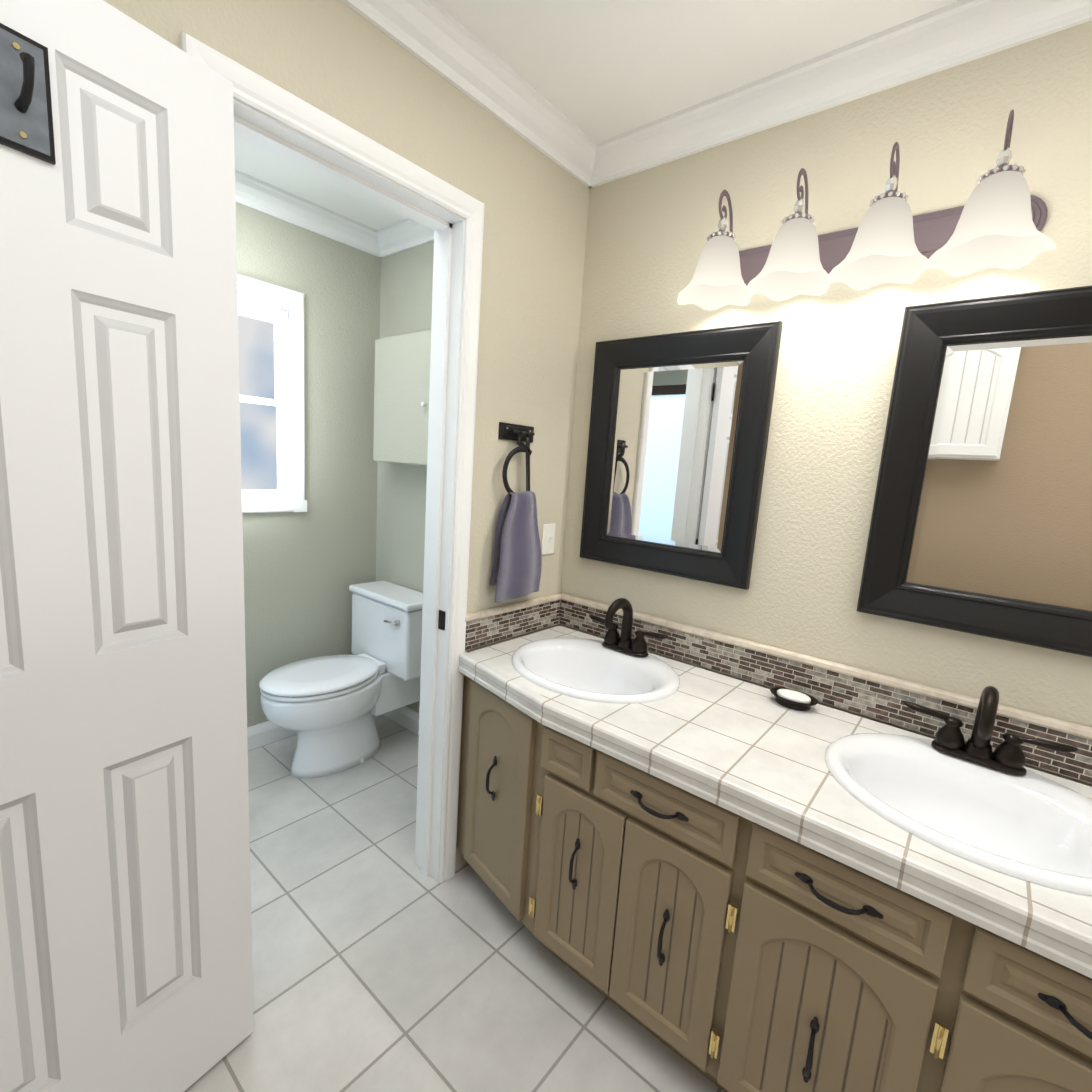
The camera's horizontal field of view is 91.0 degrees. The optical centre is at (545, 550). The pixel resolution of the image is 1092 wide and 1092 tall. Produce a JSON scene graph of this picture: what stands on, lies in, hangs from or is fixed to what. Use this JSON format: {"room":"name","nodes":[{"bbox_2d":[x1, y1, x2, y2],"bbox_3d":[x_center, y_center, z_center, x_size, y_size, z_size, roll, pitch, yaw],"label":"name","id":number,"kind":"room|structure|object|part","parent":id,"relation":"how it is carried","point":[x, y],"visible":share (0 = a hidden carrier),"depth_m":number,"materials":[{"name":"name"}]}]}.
{"room":"bathroom","nodes":[
{"label":"bathroom","id":0,"kind":"room"},
{"bbox_2d":[236,202,380,727],"bbox_3d":[-1.753,-0.237,1.882,0.120,2.440,2.560,11,11,39],"label":"wall","id":1,"kind":"structure","parent":0,"point":[303,571],"depth_m":2.56,"materials":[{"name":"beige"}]},
{"bbox_2d":[237,274,306,512],"bbox_3d":[-1.403,-0.639,2.182,0.120,0.971,0.820,11,11,39],"label":"window","id":2,"kind":"structure","parent":1,"relation":"in","point":[272,388],"depth_m":2.40,"materials":[{"name":"white wood"}]},
{"bbox_2d":[238,290,288,325],"bbox_3d":[-1.400,-0.472,2.196,0.043,1.191,0.688,11,11,39],"label":"window blind","id":3,"kind":"object","parent":2,"relation":"attached to","point":[250,305],"visible":0.19,"depth_m":2.28,"materials":[{"name":"white plastic"}]},
{"bbox_2d":[247,721,296,750],"bbox_3d":[-1.747,0.918,2.059,0.015,0.108,2.460,11,11,39],"label":"baseboard","id":4,"kind":"structure","parent":1,"relation":"attached to","point":[264,733],"depth_m":2.54,"materials":[{"name":"white wood"}]},
{"bbox_2d":[235,170,378,256],"bbox_3d":[-1.572,-1.385,1.679,0.068,0.090,2.460,11,11,39],"label":"crown molding","id":5,"kind":"structure","parent":1,"relation":"attached to","point":[288,207],"depth_m":2.30,"materials":[{"name":"white wood"}]},
{"bbox_2d":[103,0,589,869],"bbox_3d":[-0.789,-0.049,1.093,0.120,2.440,2.560,11,11,39],"label":"wall","id":6,"kind":"structure","parent":0,"point":[339,60],"depth_m":1.60,"materials":[{"name":"beige paint"}]},
{"bbox_2d":[0,0,253,1091],"bbox_3d":[-0.786,0.182,0.869,0.174,2.030,0.599,11,11,39],"label":"door","id":7,"kind":"structure","parent":6,"relation":"in","point":[124,892],"depth_m":0.93,"materials":[{"name":"white wood"}]},
{"bbox_2d":[0,23,55,164],"bbox_3d":[-0.717,-0.633,0.732,0.060,0.150,0.070,11,11,39],"label":"hook","id":8,"kind":"object","parent":7,"relation":"attached to","point":[26,122],"visible":1,"depth_m":0.74,"materials":[{"name":"black metal"}]},
{"bbox_2d":[180,31,484,882],"bbox_3d":[-0.533,0.082,1.437,0.160,2.109,0.733,11,11,39],"label":"door frame","id":9,"kind":"structure","parent":6,"relation":"attached to","point":[261,130],"depth_m":1.56,"materials":[{"name":"white wood"}]},
{"bbox_2d":[341,0,596,179],"bbox_3d":[-0.515,-1.208,1.000,0.068,0.090,2.010,11,11,39],"label":"crown molding","id":10,"kind":"structure","parent":6,"relation":"attached to","point":[435,36],"depth_m":1.41,"materials":[{"name":"white wood"}]},
{"bbox_2d":[489,422,541,602],"bbox_3d":[-0.089,-0.125,1.776,0.071,0.572,0.240,11,11,39],"label":"towel ring","id":11,"kind":"object","parent":6,"relation":"attached to","point":[516,566],"visible":0.98,"depth_m":1.75,"materials":[{"name":"black metal"}]},
{"bbox_2d":[489,490,541,602],"bbox_3d":[-0.094,-0.020,1.790,0.065,0.363,0.244,11,11,39],"label":"towel","id":12,"kind":"object","parent":11,"relation":"hanging from","point":[517,557],"depth_m":1.76,"materials":[{"name":"purple fabric"}]},
{"bbox_2d":[541,523,555,554],"bbox_3d":[0.013,-0.041,1.965,0.016,0.114,0.070,11,11,39],"label":"light switch","id":13,"kind":"object","parent":6,"relation":"attached to","point":[548,538],"visible":0.96,"depth_m":1.96,"materials":[{"name":"white plastic"}]},
{"bbox_2d":[184,714,723,1091],"bbox_3d":[0.093,1.355,0.574,5.060,0.050,2.680,11,11,39],"label":"floor","id":14,"kind":"structure","parent":0,"point":[381,962],"depth_m":1.46,"materials":[{"name":"tile"}]},
{"bbox_2d":[259,580,422,778],"bbox_3d":[-0.921,0.586,2.457,0.490,0.748,0.723,11,11,39],"label":"toilet","id":15,"kind":"object","parent":14,"relation":"on","point":[327,709],"visible":0.96,"depth_m":2.41,"materials":[{"name":"white ceramic"}]},
{"bbox_3d":[-0.733,0.214,2.598,0.490,0.034,0.208,11,11,39],"label":"lid","id":16,"kind":"part","parent":15,"relation":"part of","materials":[{"name":"white ceramic"}]},
{"bbox_3d":[-0.702,0.323,2.442,0.094,0.028,0.024,11,11,39],"label":"handle","id":17,"kind":"part","parent":15,"relation":"part of","materials":[{"name":"silver metal"}]},
{"bbox_2d":[456,681,1091,1091],"bbox_3d":[0.481,0.848,1.390,1.716,0.745,0.612,11,11,39],"label":"bathroom vanity","id":18,"kind":"object","parent":14,"relation":"on","point":[784,883],"depth_m":1.10,"materials":[{"name":"brown wood"}]},
{"bbox_2d":[458,621,1091,964],"bbox_3d":[0.503,0.458,1.342,1.693,0.058,0.598,11,11,39],"label":"countertop","id":19,"kind":"structure","parent":18,"relation":"on","point":[747,744],"depth_m":1.16,"materials":[{"name":"white tile"}]},
{"bbox_2d":[476,625,711,720],"bbox_3d":[0.140,0.424,1.654,0.530,0.166,0.465,11,11,39],"label":"sink","id":20,"kind":"object","parent":19,"relation":"in","point":[568,662],"depth_m":1.71,"materials":[{"name":"white ceramic"}]},
{"bbox_2d":[584,598,671,656],"bbox_3d":[0.235,0.241,1.726,0.303,0.183,0.158,11,11,39],"label":"faucet","id":21,"kind":"object","parent":19,"relation":"on","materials":[{"name":"black metal"}]},
{"bbox_3d":[0.674,0.404,1.463,0.122,0.033,0.093,11,11,39],"label":"soap dish","id":22,"kind":"part","parent":19,"relation":"part of","materials":[{"name":"black metal"}]},
{"bbox_2d":[796,709,1091,908],"bbox_3d":[0.843,0.561,1.078,0.530,0.166,0.465,11,11,39],"label":"sink","id":23,"kind":"object","parent":19,"relation":"in","point":[1035,829],"depth_m":1.12,"materials":[{"name":"white ceramic"}]},
{"bbox_2d":[900,686,1083,776],"bbox_3d":[0.939,0.379,1.150,0.303,0.183,0.158,11,11,39],"label":"faucet","id":24,"kind":"object","parent":19,"relation":"on","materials":[{"name":"black metal"}]},
{"bbox_2d":[234,0,959,229],"bbox_3d":[0.257,-1.100,0.188,5.060,0.050,2.680,11,11,39],"label":"ceiling","id":25,"kind":"structure","parent":0,"point":[597,71],"depth_m":1.34,"materials":[{"name":"white paint"}]},
{"bbox_2d":[376,21,1091,786],"bbox_3d":[0.995,0.028,1.358,5.060,2.440,0.120,11,11,39],"label":"wall","id":26,"kind":"structure","parent":0,"point":[650,231],"depth_m":1.44,"materials":[{"name":"beige paint"}]},
{"bbox_2d":[383,706,418,735],"bbox_3d":[-0.522,0.910,2.630,1.110,0.108,0.015,11,11,39],"label":"baseboard","id":27,"kind":"structure","parent":26,"relation":"attached to","point":[408,718],"depth_m":2.79,"materials":[{"name":"white wood"}]},
{"bbox_2d":[373,330,430,465],"bbox_3d":[-0.611,-0.682,2.452,0.460,0.570,0.152,11,11,39],"label":"upper cabinet","id":28,"kind":"object","parent":26,"relation":"attached to","point":[401,390],"visible":0.75,"depth_m":2.41,"materials":[{"name":"beige wood"}]},
{"bbox_2d":[375,218,433,257],"bbox_3d":[-0.396,-1.398,2.257,0.960,0.090,0.068,11,11,39],"label":"crown molding","id":29,"kind":"structure","parent":26,"relation":"attached to","point":[406,234],"depth_m":2.47,"materials":[{"name":"white wood"}]},
{"bbox_2d":[580,321,782,589],"bbox_3d":[0.388,-0.304,1.731,0.615,0.760,0.034,11,11,39],"label":"mirror","id":30,"kind":"object","parent":26,"relation":"attached to","point":[679,426],"visible":1,"depth_m":1.70,"materials":[{"name":"black mirror"}]},
{"bbox_3d":[0.396,-0.305,1.740,0.443,0.588,0.004,11,11,39],"label":"glass","id":31,"kind":"part","parent":30,"relation":"part of","materials":[{"name":"white"}]},
{"bbox_2d":[579,0,1091,188],"bbox_3d":[1.502,-1.027,0.704,3.580,0.090,0.068,11,11,39],"label":"crown molding","id":32,"kind":"structure","parent":26,"relation":"attached to","point":[960,32],"depth_m":1.32,"materials":[{"name":"white wood"}]},
{"bbox_2d":[677,109,1055,310],"bbox_3d":[0.709,-0.792,1.292,0.807,0.278,0.218,11,11,39],"label":"sconce","id":33,"kind":"object","parent":26,"relation":"attached to","point":[998,219],"visible":1,"depth_m":1.25,"materials":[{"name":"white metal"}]},
{"bbox_3d":[0.473,-0.775,1.480,0.217,0.156,0.200,11,11,39],"label":"lamp shade","id":34,"kind":"part","parent":33,"relation":"part of","materials":[{"name":"white glass"}]},
{"bbox_3d":[0.503,-0.873,1.492,0.078,0.208,0.147,11,11,39],"label":"arm","id":35,"kind":"part","parent":33,"relation":"part of"},
{"bbox_3d":[0.624,-0.746,1.356,0.217,0.156,0.200,11,11,39],"label":"lamp shade","id":36,"kind":"part","parent":33,"relation":"part of","materials":[{"name":"white glass"}]},
{"bbox_3d":[0.654,-0.843,1.369,0.078,0.208,0.147,11,11,39],"label":"arm","id":37,"kind":"part","parent":33,"relation":"part of"},
{"bbox_3d":[0.774,-0.717,1.234,0.217,0.156,0.200,11,11,39],"label":"lamp shade","id":38,"kind":"part","parent":33,"relation":"part of","materials":[{"name":"white glass"}]},
{"bbox_3d":[0.803,-0.814,1.246,0.078,0.208,0.147,11,11,39],"label":"arm","id":39,"kind":"part","parent":33,"relation":"part of"},
{"bbox_3d":[0.925,-0.687,1.110,0.217,0.156,0.200,11,11,39],"label":"lamp shade","id":40,"kind":"part","parent":33,"relation":"part of","materials":[{"name":"white glass"}]},
{"bbox_3d":[0.954,-0.784,1.123,0.078,0.208,0.147,11,11,39],"label":"arm","id":41,"kind":"part","parent":33,"relation":"part of"},
{"bbox_2d":[857,285,1091,656],"bbox_3d":[1.072,-0.170,1.170,0.597,0.760,0.034,11,11,39],"label":"mirror","id":42,"kind":"object","parent":26,"relation":"attached to","point":[981,522],"visible":1,"depth_m":1.22,"materials":[{"name":"black mirror"}]},
{"bbox_3d":[1.081,-0.171,1.180,0.425,0.588,0.004,11,11,39],"label":"glass","id":43,"kind":"part","parent":42,"relation":"part of","materials":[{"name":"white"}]}
]}

